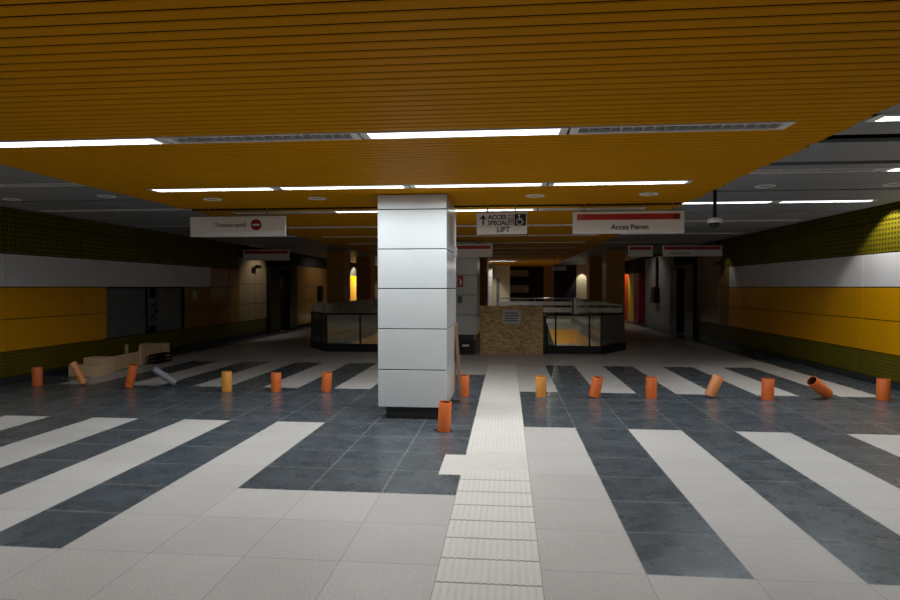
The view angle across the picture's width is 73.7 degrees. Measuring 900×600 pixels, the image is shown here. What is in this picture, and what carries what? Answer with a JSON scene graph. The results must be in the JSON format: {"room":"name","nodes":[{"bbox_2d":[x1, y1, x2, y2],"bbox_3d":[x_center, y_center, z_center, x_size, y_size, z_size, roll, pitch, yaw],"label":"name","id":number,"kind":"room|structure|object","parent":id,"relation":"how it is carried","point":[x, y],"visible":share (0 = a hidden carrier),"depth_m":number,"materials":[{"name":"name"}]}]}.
{"room":"metro station","nodes":[
{"label":"metro station","id":0,"kind":"room"},
{"bbox_2d":[0,207,355,385],"bbox_3d":[-7.887,-0.212,15.313,1.800,3.260,39.000,0,1,5],"label":"wall","id":1,"kind":"structure","parent":0,"point":[56,272],"depth_m":12.52,"materials":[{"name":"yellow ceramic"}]},
{"bbox_2d":[106,288,145,337],"bbox_3d":[-7.282,0.270,13.393,0.090,1.060,1.470,0,1,5],"label":"shutter","id":2,"kind":"object","parent":1,"relation":"attached to","point":[125,307],"depth_m":13.38,"materials":[{"name":"metal"}]},
{"bbox_2d":[106,288,182,337],"bbox_3d":[-7.230,0.252,14.206,0.200,1.060,3.100,0,1,5],"label":"kiosk","id":3,"kind":"object","parent":1,"relation":"attached to","point":[130,311],"visible":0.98,"depth_m":14.01,"materials":[{"name":"metal"}]},
{"bbox_2d":[149,298,158,324],"bbox_3d":[-7.140,0.272,14.444,0.015,0.650,0.390,0,1,5],"label":"poster","id":4,"kind":"object","parent":3,"relation":"attached to","point":[153,302],"depth_m":14.45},
{"bbox_2d":[150,301,157,322],"bbox_3d":[-7.131,0.289,14.443,0.002,0.536,0.316,0,1,5],"label":"print","id":5,"kind":"object","parent":3,"relation":"attached to","point":[153,304],"depth_m":14.45},
{"bbox_2d":[155,288,180,331],"bbox_3d":[-7.114,0.232,15.164,0.090,1.060,1.030,0,1,5],"label":"shutter","id":6,"kind":"object","parent":1,"relation":"attached to","point":[168,299],"depth_m":15.08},
{"bbox_2d":[0,206,353,262],"bbox_3d":[-6.220,-1.693,15.123,0.050,0.290,39.000,0,1,5],"label":"trim","id":7,"kind":"structure","parent":1,"relation":"attached to","point":[0,206],"depth_m":11.71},
{"bbox_2d":[266,265,297,333],"bbox_3d":[-6.306,-0.046,22.451,0.240,2.420,2.800,0,1,5],"label":"doorway","id":8,"kind":"structure","parent":1,"relation":"attached to","point":[272,271],"depth_m":21.94,"materials":[{"name":"black metal"}]},
{"bbox_2d":[317,286,323,301],"bbox_3d":[-5.797,-0.281,26.844,0.178,0.700,0.350,0,1,5],"label":"box","id":9,"kind":"object","parent":1,"relation":"attached to","point":[320,289],"visible":1,"depth_m":26.68,"materials":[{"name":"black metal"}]},
{"bbox_2d":[0,164,377,265],"bbox_3d":[-4.776,-1.625,14.987,2.850,0.160,39.000,0,1,5],"label":"ceiling","id":10,"kind":"structure","parent":0,"point":[35,199],"depth_m":9.33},
{"bbox_2d":[0,183,85,186],"bbox_3d":[-4.802,-1.412,7.157,1.320,0.086,0.190,0,1,5],"label":"ceiling light","id":11,"kind":"object","parent":10,"relation":"attached to","point":[28,184],"visible":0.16,"depth_m":7.21,"materials":[{"name":"silver metal"}]},
{"bbox_2d":[39,209,123,211],"bbox_3d":[-5.869,-1.465,9.568,1.300,0.086,0.190,0,1,5],"label":"ceiling light","id":12,"kind":"object","parent":10,"relation":"attached to","point":[92,210],"visible":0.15,"depth_m":9.61,"materials":[{"name":"silver metal"}]},
{"bbox_2d":[119,208,191,210],"bbox_3d":[-4.555,-1.462,9.444,1.260,0.086,0.190,0,1,5],"label":"ceiling light","id":13,"kind":"object","parent":10,"relation":"attached to","point":[169,209],"visible":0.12,"depth_m":9.51,"materials":[{"name":"silver metal"}]},
{"bbox_2d":[243,244,289,260],"bbox_3d":[-5.197,-1.343,16.967,1.362,0.450,0.058,0,1,5],"label":"sign","id":14,"kind":"object","parent":10,"relation":"hanging from","point":[248,254],"visible":1,"depth_m":16.94,"materials":[{"name":"metal"}]},
{"bbox_2d":[328,327,379,343],"bbox_3d":[-1.596,2.977,21.868,3.500,3.600,12.900,0,1,5],"label":"wall","id":15,"kind":"structure","parent":0,"point":[370,336],"depth_m":22.85,"materials":[{"name":"orange ceramic"}]},
{"bbox_2d":[0,316,899,599],"bbox_3d":[0.276,1.334,14.571,14.600,0.004,39.000,0,1,5],"label":"floor","id":16,"kind":"structure","parent":0,"point":[153,489],"depth_m":5.01,"materials":[{"name":"tile"}]},
{"bbox_2d":[31,367,42,385],"bbox_3d":[-6.946,1.282,10.098,0.160,0.300,0.160,0,1,5],"label":"pipe","id":17,"kind":"object","parent":16,"relation":"on","point":[36,372],"visible":1,"depth_m":10.04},
{"bbox_2d":[69,361,86,384],"bbox_3d":[-6.241,1.229,10.075,0.274,0.407,0.112,0,1,-5],"label":"pipe","id":18,"kind":"object","parent":16,"relation":"on","point":[74,365],"visible":1,"depth_m":10.03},
{"bbox_2d":[68,364,104,376],"bbox_3d":[-6.753,1.308,11.159,0.550,0.202,0.240,0,1,5],"label":"cardboard box","id":19,"kind":"object","parent":16,"relation":"on","point":[88,370],"visible":0.74,"depth_m":11.04,"materials":[{"name":"brown cardboard"}]},
{"bbox_2d":[83,356,114,373],"bbox_3d":[-6.717,1.246,11.486,0.420,0.312,0.300,0,1,5],"label":"cardboard box","id":20,"kind":"object","parent":16,"relation":"on","point":[108,361],"visible":0.73,"depth_m":11.38,"materials":[{"name":"brown cardboard"}]},
{"bbox_2d":[125,363,137,387],"bbox_3d":[-5.219,1.238,9.828,0.225,0.400,0.132,0,1,13],"label":"pipe","id":21,"kind":"object","parent":16,"relation":"on","point":[132,370],"visible":1,"depth_m":9.78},
{"bbox_2d":[114,347,159,370],"bbox_3d":[-6.674,1.232,12.611,0.212,0.290,1.900,0,1,1],"label":"tray","id":22,"kind":"object","parent":16,"relation":"on","point":[122,361],"visible":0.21,"depth_m":12.40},
{"bbox_2d":[139,345,141,364],"bbox_3d":[-6.526,1.166,12.652,0.050,0.420,0.050,0,1,5],"label":"batten","id":23,"kind":"object","parent":16,"relation":"on","point":[140,346],"visible":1,"depth_m":12.63,"materials":[{"name":"brown wood"}]},
{"bbox_2d":[140,343,169,358],"bbox_3d":[-6.784,1.171,13.792,0.550,0.362,0.280,0,1,5],"label":"cardboard box","id":24,"kind":"object","parent":16,"relation":"on","point":[164,347],"visible":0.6,"depth_m":13.66,"materials":[{"name":"brown cardboard"}]},
{"bbox_2d":[149,352,171,363],"bbox_3d":[-6.322,1.266,13.107,0.200,0.200,0.560,0,1,5],"label":"plastic crate","id":25,"kind":"object","parent":16,"relation":"on","point":[160,358],"visible":1,"depth_m":13.06,"materials":[{"name":"black plastic"}]},
{"bbox_2d":[152,367,177,385],"bbox_3d":[-4.736,1.273,9.980,0.413,0.324,0.124,0,1,0],"label":"pipe","id":26,"kind":"object","parent":16,"relation":"on","point":[165,376],"visible":1,"depth_m":9.94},
{"bbox_2d":[221,371,231,391],"bbox_3d":[-3.541,1.289,9.520,0.160,0.310,0.160,0,1,5],"label":"pipe","id":27,"kind":"object","parent":16,"relation":"on","point":[226,376],"visible":1,"depth_m":9.46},
{"bbox_2d":[271,372,280,391],"bbox_3d":[-2.759,1.299,9.521,0.160,0.290,0.160,0,1,5],"label":"pipe","id":28,"kind":"object","parent":16,"relation":"on","point":[275,376],"visible":1,"depth_m":9.45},
{"bbox_2d":[321,371,331,391],"bbox_3d":[-1.948,1.289,9.473,0.181,0.312,0.156,0,1,5],"label":"pipe","id":29,"kind":"object","parent":16,"relation":"on","point":[326,383],"visible":1,"depth_m":9.41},
{"bbox_2d":[327,251,349,302],"bbox_3d":[-3.865,-0.234,20.859,0.600,2.865,0.800,0,1,5],"label":"pillar","id":30,"kind":"structure","parent":16,"relation":"on","point":[338,262],"depth_m":20.46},
{"bbox_2d":[310,311,377,351],"bbox_3d":[-2.308,0.823,15.469,3.676,0.984,0.928,1,1,23],"label":"glass balustrade","id":31,"kind":"object","parent":16,"relation":"on","point":[319,320],"visible":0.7,"depth_m":15.37,"materials":[{"name":"black metal"}]},
{"bbox_2d":[313,298,377,341],"bbox_3d":[-3.236,0.575,22.525,0.120,1.175,11.800,0,1,5],"label":"glass balustrade","id":32,"kind":"object","parent":16,"relation":"on","point":[339,326],"visible":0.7,"depth_m":20.26,"materials":[{"name":"clear glass"}]},
{"bbox_2d":[356,257,374,299],"bbox_3d":[-3.487,-0.321,24.840,0.600,2.865,0.800,0,1,5],"label":"pillar","id":33,"kind":"structure","parent":16,"relation":"on","point":[365,266],"depth_m":24.43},
{"bbox_2d":[378,194,455,418],"bbox_3d":[-0.405,0.077,8.113,0.860,2.795,1.370,0,1,5],"label":"column","id":34,"kind":"structure","parent":16,"relation":"on","point":[417,232],"depth_m":7.44,"materials":[{"name":"metal"}]},
{"bbox_2d":[437,400,451,431],"bbox_3d":[-0.061,1.331,6.869,0.167,0.342,0.150,0,1,5],"label":"pipe","id":35,"kind":"object","parent":16,"relation":"on","point":[445,407],"visible":1,"depth_m":6.80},
{"bbox_2d":[455,323,462,402],"bbox_3d":[0.122,0.900,8.649,0.102,1.119,0.240,0,1,5],"label":"plywood board","id":36,"kind":"object","parent":16,"relation":"on","point":[456,326],"visible":1,"depth_m":8.54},
{"bbox_2d":[458,374,468,396],"bbox_3d":[0.210,1.293,9.046,0.160,0.320,0.160,1,1,5],"label":"pipe","id":37,"kind":"object","parent":16,"relation":"on","point":[464,378],"visible":0.7,"depth_m":8.97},
{"bbox_2d":[454,241,479,347],"bbox_3d":[0.320,-0.088,15.742,0.860,2.795,1.400,0,1,5],"label":"column","id":38,"kind":"structure","parent":16,"relation":"on","point":[468,311],"depth_m":15.03,"materials":[{"name":"white ceramic"}]},
{"bbox_2d":[459,340,475,354],"bbox_3d":[0.398,1.170,14.797,0.480,0.320,0.360,0,1,5],"label":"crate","id":39,"kind":"object","parent":16,"relation":"on","point":[467,347],"visible":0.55,"depth_m":14.65,"materials":[{"name":"black plastic"}]},
{"bbox_2d":[479,257,487,305],"bbox_3d":[1.038,-0.252,23.306,0.860,2.795,1.400,0,1,5],"label":"column","id":40,"kind":"structure","parent":16,"relation":"on","point":[483,294],"depth_m":22.58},
{"bbox_2d":[488,264,492,305],"bbox_3d":[1.747,-0.414,30.771,0.860,2.795,1.200,0,1,5],"label":"column","id":41,"kind":"structure","parent":16,"relation":"on","point":[490,266],"depth_m":30.14,"materials":[{"name":"white ceramic"}]},
{"bbox_2d":[493,265,509,305],"bbox_3d":[2.714,-0.444,32.271,1.000,2.790,1.630,0,1,5],"label":"shaft","id":42,"kind":"object","parent":16,"relation":"on","point":[501,273],"visible":0.5,"depth_m":31.48,"materials":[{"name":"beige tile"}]},
{"bbox_2d":[480,305,542,353],"bbox_3d":[1.520,0.733,14.857,1.540,1.190,0.271,0,1,5],"label":"enclosure","id":43,"kind":"object","parent":16,"relation":"on","point":[503,329],"visible":1,"depth_m":14.73,"materials":[{"name":"brown wood"}]},
{"bbox_2d":[504,312,518,321],"bbox_3d":[1.517,0.416,14.715,0.360,0.230,0.003,0,1,5],"label":"print","id":44,"kind":"object","parent":43,"relation":"attached to","point":[508,316],"depth_m":14.72},
{"bbox_2d":[498,298,571,322],"bbox_3d":[3.951,0.474,27.868,3.400,1.145,0.050,0,1,5],"label":"barrier","id":45,"kind":"object","parent":16,"relation":"on","point":[545,309],"visible":0.68,"depth_m":27.80,"materials":[{"name":"metal"}]},
{"bbox_2d":[535,375,545,396],"bbox_3d":[1.370,1.299,9.046,0.160,0.310,0.160,0,1,5],"label":"pipe","id":46,"kind":"object","parent":16,"relation":"on","point":[540,388],"visible":1,"depth_m":8.98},
{"bbox_2d":[543,315,546,353],"bbox_3d":[2.326,0.856,14.728,0.080,0.950,0.080,0,1,5],"label":"post","id":47,"kind":"object","parent":16,"relation":"on","point":[544,316],"visible":1,"depth_m":14.69,"materials":[{"name":"metal"}]},
{"bbox_2d":[546,325,553,344],"bbox_3d":[2.572,0.999,15.049,0.440,1.250,0.080,0,1,5],"label":"balustrade","id":48,"kind":"object","parent":16,"relation":"on","point":[549,341],"visible":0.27,"depth_m":15.02,"materials":[{"name":"clear glass"}]},
{"bbox_2d":[546,312,625,353],"bbox_3d":[3.597,0.833,15.026,2.404,0.984,0.726,-1,1,-23],"label":"glass balustrade","id":49,"kind":"object","parent":16,"relation":"on","point":[612,325],"visible":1,"depth_m":14.87,"materials":[{"name":"black metal"}]},
{"bbox_2d":[587,256,602,301],"bbox_3d":[5.811,-0.301,23.957,0.600,2.865,0.800,0,1,5],"label":"pillar","id":50,"kind":"structure","parent":16,"relation":"on","point":[594,263],"depth_m":23.56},
{"bbox_2d":[589,376,602,397],"bbox_3d":[2.179,1.294,8.953,0.214,0.324,0.160,1,1,25],"label":"pipe","id":51,"kind":"object","parent":16,"relation":"on","point":[596,383],"visible":1,"depth_m":8.89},
{"bbox_2d":[572,297,622,337],"bbox_3d":[5.126,0.592,21.730,0.120,1.175,11.800,0,1,5],"label":"glass balustrade","id":52,"kind":"object","parent":16,"relation":"on","point":[580,306],"visible":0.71,"depth_m":21.54,"materials":[{"name":"clear glass"}]},
{"bbox_2d":[602,250,624,312],"bbox_3d":[5.433,-0.215,19.976,0.600,2.865,0.800,0,1,5],"label":"pillar","id":53,"kind":"structure","parent":16,"relation":"on","point":[613,261],"depth_m":19.57,"materials":[{"name":"wood"}]},
{"bbox_2d":[625,274,627,319],"bbox_3d":[9.051,-0.167,30.786,0.200,2.300,1.600,0,1,5],"label":"tall cabinet","id":54,"kind":"object","parent":16,"relation":"on","point":[626,275],"visible":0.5,"depth_m":30.25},
{"bbox_2d":[628,273,633,320],"bbox_3d":[8.895,-0.131,29.143,0.200,2.300,1.500,0,1,5],"label":"tall cabinet","id":55,"kind":"object","parent":16,"relation":"on","point":[630,276],"visible":0.57,"depth_m":29.05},
{"bbox_2d":[633,273,644,322],"bbox_3d":[8.738,-0.101,27.752,0.250,2.300,1.100,0,1,5],"label":"tall cabinet","id":56,"kind":"object","parent":16,"relation":"on","point":[639,278],"visible":1,"depth_m":27.23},
{"bbox_2d":[646,376,656,398],"bbox_3d":[2.994,1.302,8.925,0.160,0.310,0.160,0,1,5],"label":"pipe","id":57,"kind":"object","parent":16,"relation":"on","point":[651,382],"visible":1,"depth_m":8.86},
{"bbox_2d":[705,374,723,397],"bbox_3d":[3.942,1.279,8.949,0.267,0.356,0.160,0,1,15],"label":"pipe","id":58,"kind":"object","parent":16,"relation":"on","point":[714,385],"visible":1,"depth_m":8.89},
{"bbox_2d":[761,378,774,400],"bbox_3d":[4.646,1.304,8.772,0.170,0.310,0.170,1,1,5],"label":"pipe","id":59,"kind":"object","parent":16,"relation":"on","point":[767,384],"visible":1,"depth_m":8.70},
{"bbox_2d":[807,376,832,398],"bbox_3d":[5.449,1.291,8.841,0.384,0.339,0.160,0,1,-15],"label":"pipe","id":60,"kind":"object","parent":16,"relation":"on","point":[813,382],"visible":1,"depth_m":8.79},
{"bbox_2d":[876,378,890,400],"bbox_3d":[6.333,1.304,8.772,0.170,0.310,0.170,1,1,5],"label":"pipe","id":61,"kind":"object","parent":16,"relation":"on","point":[883,385],"visible":1,"depth_m":8.71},
{"bbox_2d":[0,0,899,266],"bbox_3d":[0.226,-1.535,14.514,7.240,0.140,39.000,0,1,5],"label":"ceiling","id":62,"kind":"structure","parent":0,"point":[70,69],"depth_m":3.53,"materials":[{"name":"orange metal"}]},
{"bbox_2d":[0,137,170,147],"bbox_3d":[-3.009,-1.291,4.779,1.540,0.086,0.190,0,1,5],"label":"ceiling light","id":63,"kind":"object","parent":62,"relation":"attached to","point":[128,140],"visible":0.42,"depth_m":4.79,"materials":[{"name":"white"}]},
{"bbox_2d":[0,139,157,145],"bbox_3d":[-3.009,-1.262,4.780,1.420,0.008,0.154,0,1,5],"label":"diffuser","id":64,"kind":"object","parent":63,"relation":"attached to","point":[48,142],"depth_m":4.79,"materials":[{"name":"white"}]},
{"bbox_2d":[146,187,278,191],"bbox_3d":[-2.792,-1.340,7.068,1.540,0.086,0.190,0,1,5],"label":"ceiling light","id":65,"kind":"object","parent":62,"relation":"attached to","point":[225,188],"visible":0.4,"depth_m":7.10,"materials":[{"name":"white"}]},
{"bbox_2d":[158,188,269,190],"bbox_3d":[-2.792,-1.311,7.069,1.420,0.008,0.154,0,1,5],"label":"diffuser","id":66,"kind":"object","parent":65,"relation":"attached to","point":[165,189],"depth_m":7.10,"materials":[{"name":"white"}]},
{"bbox_2d":[189,208,286,236],"bbox_3d":[-3.142,-1.166,8.887,1.472,0.453,0.061,0,1,5],"label":"hanging sign","id":67,"kind":"object","parent":62,"relation":"hanging from","point":[218,225],"visible":1,"depth_m":8.87,"materials":[{"name":"metal"}]},
{"bbox_2d":[160,132,361,143],"bbox_3d":[-1.456,-1.288,4.632,1.540,0.086,0.190,0,1,5],"label":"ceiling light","id":68,"kind":"object","parent":62,"relation":"attached to","point":[329,135],"visible":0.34,"depth_m":4.67,"materials":[{"name":"silver metal"}]},
{"bbox_2d":[232,211,332,213],"bbox_3d":[-2.584,-1.388,9.258,1.540,0.086,0.190,0,1,5],"label":"ceiling light","id":69,"kind":"object","parent":62,"relation":"attached to","point":[283,212],"visible":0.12,"depth_m":9.29,"materials":[{"name":"silver metal"}]},
{"bbox_2d":[287,226,367,227],"bbox_3d":[-2.366,-1.438,11.547,1.540,0.086,0.190,0,1,5],"label":"ceiling light","id":70,"kind":"object","parent":62,"relation":"attached to","point":[340,226],"visible":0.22,"depth_m":11.59,"materials":[{"name":"silver metal"}]},
{"bbox_2d":[275,185,409,189],"bbox_3d":[-1.239,-1.337,6.921,1.540,0.086,0.190,0,1,5],"label":"ceiling light","id":71,"kind":"object","parent":62,"relation":"attached to","point":[348,186],"visible":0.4,"depth_m":6.96,"materials":[{"name":"white"}]},
{"bbox_2d":[284,186,402,188],"bbox_3d":[-1.239,-1.308,6.921,1.420,0.008,0.154,0,1,5],"label":"diffuser","id":72,"kind":"object","parent":71,"relation":"attached to","point":[288,187],"depth_m":6.96,"materials":[{"name":"white"}]},
{"bbox_2d":[324,236,377,237],"bbox_3d":[-2.158,-1.485,13.737,1.540,0.086,0.190,0,1,5],"label":"ceiling light","id":73,"kind":"object","parent":62,"relation":"attached to","point":[335,236],"visible":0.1,"depth_m":13.66,"materials":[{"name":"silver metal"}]},
{"bbox_2d":[331,210,377,212],"bbox_3d":[-1.031,-1.385,9.111,1.540,0.086,0.190,0,1,5],"label":"ceiling light","id":74,"kind":"object","parent":62,"relation":"attached to","point":[364,211],"visible":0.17,"depth_m":9.17,"materials":[{"name":"white"}]},
{"bbox_2d":[359,126,568,138],"bbox_3d":[0.097,-1.284,4.484,1.540,0.086,0.190,0,1,5],"label":"ceiling light","id":75,"kind":"object","parent":62,"relation":"attached to","point":[528,131],"visible":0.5,"depth_m":4.48,"materials":[{"name":"white"}]},
{"bbox_2d":[369,129,558,136],"bbox_3d":[0.097,-1.255,4.485,1.420,0.008,0.154,0,1,5],"label":"diffuser","id":76,"kind":"object","parent":75,"relation":"attached to","point":[449,132],"depth_m":4.50,"materials":[{"name":"white"}]},
{"bbox_2d":[456,240,492,256],"bbox_3d":[0.407,-1.282,14.628,1.262,0.470,0.058,0,1,5],"label":"sign","id":77,"kind":"object","parent":62,"relation":"hanging from","point":[463,250],"visible":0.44,"depth_m":14.58,"materials":[{"name":"metal"}]},
{"bbox_2d":[409,182,546,187],"bbox_3d":[0.314,-1.334,6.773,1.540,0.086,0.190,0,1,5],"label":"ceiling light","id":78,"kind":"object","parent":62,"relation":"attached to","point":[532,183],"visible":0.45,"depth_m":6.80,"materials":[{"name":"white"}]},
{"bbox_2d":[415,183,540,186],"bbox_3d":[0.314,-1.305,6.774,1.420,0.008,0.154,0,1,5],"label":"diffuser","id":79,"kind":"object","parent":78,"relation":"attached to","point":[471,184],"depth_m":6.80,"materials":[{"name":"white"}]},
{"bbox_2d":[458,235,526,236],"bbox_3d":[0.948,-1.478,13.442,1.540,0.086,0.190,0,1,5],"label":"ceiling light","id":80,"kind":"object","parent":62,"relation":"attached to","point":[458,235],"visible":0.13,"depth_m":13.39,"materials":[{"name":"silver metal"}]},
{"bbox_2d":[456,208,536,211],"bbox_3d":[0.522,-1.381,8.963,1.540,0.086,0.190,0,1,5],"label":"ceiling light","id":81,"kind":"object","parent":62,"relation":"attached to","point":[527,209],"visible":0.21,"depth_m":8.94,"materials":[{"name":"white"}]},
{"bbox_2d":[456,209,532,210],"bbox_3d":[0.522,-1.353,8.964,1.420,0.008,0.154,0,1,5],"label":"diffuser","id":82,"kind":"object","parent":81,"relation":"attached to","point":[456,209],"depth_m":8.96,"materials":[{"name":"white"}]},
{"bbox_2d":[476,205,526,234],"bbox_3d":[0.735,-1.160,8.520,0.722,0.450,0.060,0,1,5],"label":"sign","id":83,"kind":"object","parent":62,"relation":"hanging from","point":[501,222],"visible":1,"depth_m":8.50,"materials":[{"name":"metal"}]},
{"bbox_2d":[532,224,572,225],"bbox_3d":[2.293,-1.428,11.105,1.540,0.086,0.190,0,1,5],"label":"ceiling light","id":84,"kind":"object","parent":62,"relation":"attached to","point":[545,224],"visible":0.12,"depth_m":11.19,"materials":[{"name":"silver metal"}]},
{"bbox_2d":[525,242,584,242],"bbox_3d":[2.709,-1.523,15.484,1.540,0.086,0.190,0,1,5],"label":"ceiling light","id":85,"kind":"object","parent":62,"relation":"attached to","point":[525,242],"visible":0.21,"depth_m":15.51,"materials":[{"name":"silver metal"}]},
{"bbox_2d":[552,258,565,270],"bbox_3d":[4.312,-1.439,23.698,0.562,0.550,0.058,0,1,5],"label":"hanging sign","id":86,"kind":"object","parent":62,"relation":"hanging from","point":[554,268],"visible":0.9,"depth_m":23.68,"materials":[{"name":"metal"}]},
{"bbox_2d":[528,234,598,235],"bbox_3d":[2.501,-1.475,13.294,1.540,0.086,0.190,0,1,5],"label":"ceiling light","id":87,"kind":"object","parent":62,"relation":"attached to","point":[581,234],"visible":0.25,"depth_m":13.35,"materials":[{"name":"silver metal"}]},
{"bbox_2d":[538,207,646,210],"bbox_3d":[2.075,-1.378,8.816,1.540,0.086,0.190,0,1,5],"label":"air vent","id":88,"kind":"object","parent":62,"relation":"attached to","point":[609,208],"visible":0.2,"depth_m":8.85,"materials":[{"name":"silver metal"}]},
{"bbox_2d":[548,180,693,185],"bbox_3d":[1.867,-1.331,6.626,1.540,0.086,0.190,0,1,5],"label":"ceiling light","id":89,"kind":"object","parent":62,"relation":"attached to","point":[654,181],"visible":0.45,"depth_m":6.63,"materials":[{"name":"white"}]},
{"bbox_2d":[554,181,684,184],"bbox_3d":[1.867,-1.302,6.627,1.420,0.008,0.154,0,1,5],"label":"diffuser","id":90,"kind":"object","parent":89,"relation":"attached to","point":[594,182],"depth_m":6.63,"materials":[{"name":"white"}]},
{"bbox_2d":[572,203,684,233],"bbox_3d":[2.478,-1.154,8.354,1.522,0.455,0.061,0,1,5],"label":"sign","id":91,"kind":"object","parent":62,"relation":"hanging from","point":[667,220],"visible":0.99,"depth_m":8.33,"materials":[{"name":"metal"}]},
{"bbox_2d":[569,121,795,134],"bbox_3d":[1.650,-1.281,4.337,1.540,0.086,0.190,0,1,5],"label":"air vent","id":92,"kind":"object","parent":62,"relation":"attached to","point":[770,125],"visible":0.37,"depth_m":4.37,"materials":[{"name":"silver metal"}]},
{"bbox_2d":[375,265,586,316],"bbox_3d":[2.127,-0.667,34.020,15.200,3.160,0.250,0,1,5],"label":"wall","id":93,"kind":"structure","parent":0,"point":[525,281],"depth_m":33.59,"materials":[{"name":"concrete"}]},
{"bbox_2d":[547,323,599,345],"bbox_3d":[3.381,2.987,21.395,3.500,3.600,12.900,0,1,5],"label":"wall","id":94,"kind":"structure","parent":0,"point":[570,334],"depth_m":27.63,"materials":[{"name":"orange ceramic"}]},
{"bbox_2d":[555,104,899,264],"bbox_3d":[5.328,-1.604,14.028,3.050,0.160,39.000,0,1,5],"label":"ceiling","id":95,"kind":"structure","parent":0,"point":[856,146],"depth_m":7.68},
{"bbox_2d":[628,245,652,256],"bbox_3d":[5.136,-1.361,16.186,0.652,0.380,0.058,0,1,5],"label":"sign","id":96,"kind":"object","parent":95,"relation":"hanging from","point":[633,250],"visible":1,"depth_m":16.16,"materials":[{"name":"metal"}]},
{"bbox_2d":[662,242,721,256],"bbox_3d":[6.480,-1.358,16.058,1.552,0.380,0.059,0,1,5],"label":"sign","id":97,"kind":"object","parent":95,"relation":"hanging from","point":[667,250],"visible":1,"depth_m":16.04,"materials":[{"name":"metal"}]},
{"bbox_2d":[681,233,741,233],"bbox_3d":[5.952,-1.552,13.618,1.330,0.086,0.190,0,1,5],"label":"ceiling light","id":98,"kind":"object","parent":95,"relation":"attached to","point":[681,233],"visible":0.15,"depth_m":13.69,"materials":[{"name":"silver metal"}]},
{"bbox_2d":[707,190,722,228],"bbox_3d":[3.331,-1.166,7.545,0.180,0.535,0.180,0,1,5],"label":"dome camera","id":99,"kind":"object","parent":95,"relation":"hanging from","point":[714,222],"visible":0.98,"depth_m":7.52,"materials":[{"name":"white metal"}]},
{"bbox_2d":[682,201,775,203],"bbox_3d":[3.979,-1.445,8.653,1.320,0.086,0.190,0,1,5],"label":"ceiling light","id":100,"kind":"object","parent":95,"relation":"attached to","point":[722,202],"visible":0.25,"depth_m":8.69,"materials":[{"name":"white"}]},
{"bbox_2d":[694,202,752,202],"bbox_3d":[3.979,-1.416,8.654,1.200,0.008,0.154,0,1,5],"label":"diffuser","id":101,"kind":"object","parent":100,"relation":"attached to","point":[694,202],"depth_m":8.69,"materials":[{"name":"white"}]},
{"bbox_2d":[723,219,801,221],"bbox_3d":[5.702,-1.495,10.980,1.330,0.086,0.190,0,1,5],"label":"ceiling light","id":102,"kind":"object","parent":95,"relation":"attached to","point":[788,219],"visible":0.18,"depth_m":11.03,"materials":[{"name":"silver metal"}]},
{"bbox_2d":[754,184,775,187],"bbox_3d":[3.805,-1.381,7.245,0.236,0.032,0.236,0,1,5],"label":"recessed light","id":103,"kind":"object","parent":95,"relation":"in","point":[769,185],"visible":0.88,"depth_m":7.21,"materials":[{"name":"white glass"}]},
{"bbox_2d":[749,160,886,173],"bbox_3d":[3.804,-1.394,6.290,1.340,0.086,0.190,0,1,5],"label":"ceiling light","id":104,"kind":"object","parent":95,"relation":"attached to","point":[831,170],"visible":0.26,"depth_m":6.32,"materials":[{"name":"silver metal"}]},
{"bbox_2d":[774,199,878,202],"bbox_3d":[5.333,-1.442,8.525,1.320,0.086,0.190,0,1,5],"label":"ceiling light","id":105,"kind":"object","parent":95,"relation":"attached to","point":[799,201],"visible":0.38,"depth_m":8.57,"materials":[{"name":"white"}]},
{"bbox_2d":[783,200,868,201],"bbox_3d":[5.333,-1.413,8.525,1.200,0.008,0.154,0,1,5],"label":"diffuser","id":106,"kind":"object","parent":105,"relation":"attached to","point":[799,200],"depth_m":8.55,"materials":[{"name":"white"}]},
{"bbox_2d":[865,113,899,121],"bbox_3d":[3.692,-1.350,4.262,1.300,0.086,0.190,0,1,5],"label":"ceiling light","id":107,"kind":"object","parent":95,"relation":"attached to","point":[881,117],"visible":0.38,"depth_m":4.35,"materials":[{"name":"white"}]},
{"bbox_2d":[879,116,899,119],"bbox_3d":[3.692,-1.321,4.263,1.180,0.008,0.154,0,1,5],"label":"diffuser","id":108,"kind":"object","parent":107,"relation":"attached to","point":[883,117],"depth_m":4.36,"materials":[{"name":"white"}]},
{"bbox_2d":[879,167,899,171],"bbox_3d":[5.178,-1.391,6.159,1.340,0.086,0.190,0,1,5],"label":"ceiling light","id":109,"kind":"object","parent":95,"relation":"attached to","point":[888,169],"visible":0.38,"depth_m":6.25,"materials":[{"name":"white"}]},
{"bbox_2d":[625,201,899,390],"bbox_3d":[8.439,-0.178,13.763,1.800,3.260,39.000,0,1,5],"label":"wall","id":110,"kind":"structure","parent":0,"point":[823,294],"depth_m":12.39,"materials":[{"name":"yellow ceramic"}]},
{"bbox_2d":[650,287,658,302],"bbox_3d":[8.472,-0.212,24.811,0.220,0.650,0.600,0,1,5],"label":"meter box","id":111,"kind":"object","parent":110,"relation":"attached to","point":[654,292],"visible":1,"depth_m":24.52,"materials":[{"name":"black metal"}]},
{"bbox_2d":[655,258,658,286],"bbox_3d":[8.524,-1.145,24.711,0.100,1.200,0.150,0,1,5],"label":"duct","id":112,"kind":"object","parent":110,"relation":"attached to","point":[656,259],"visible":1,"depth_m":24.64,"materials":[{"name":"black metal"}]},
{"bbox_2d":[670,263,697,336],"bbox_3d":[8.229,-0.016,21.071,0.240,2.420,2.800,0,1,5],"label":"doorway","id":113,"kind":"structure","parent":110,"relation":"attached to","point":[677,287],"depth_m":20.64,"materials":[{"name":"black metal"}]},
{"bbox_2d":[627,200,899,260],"bbox_3d":[6.871,-1.666,13.880,0.050,0.290,39.000,0,1,5],"label":"trim","id":114,"kind":"structure","parent":110,"relation":"attached to","point":[899,200],"depth_m":10.93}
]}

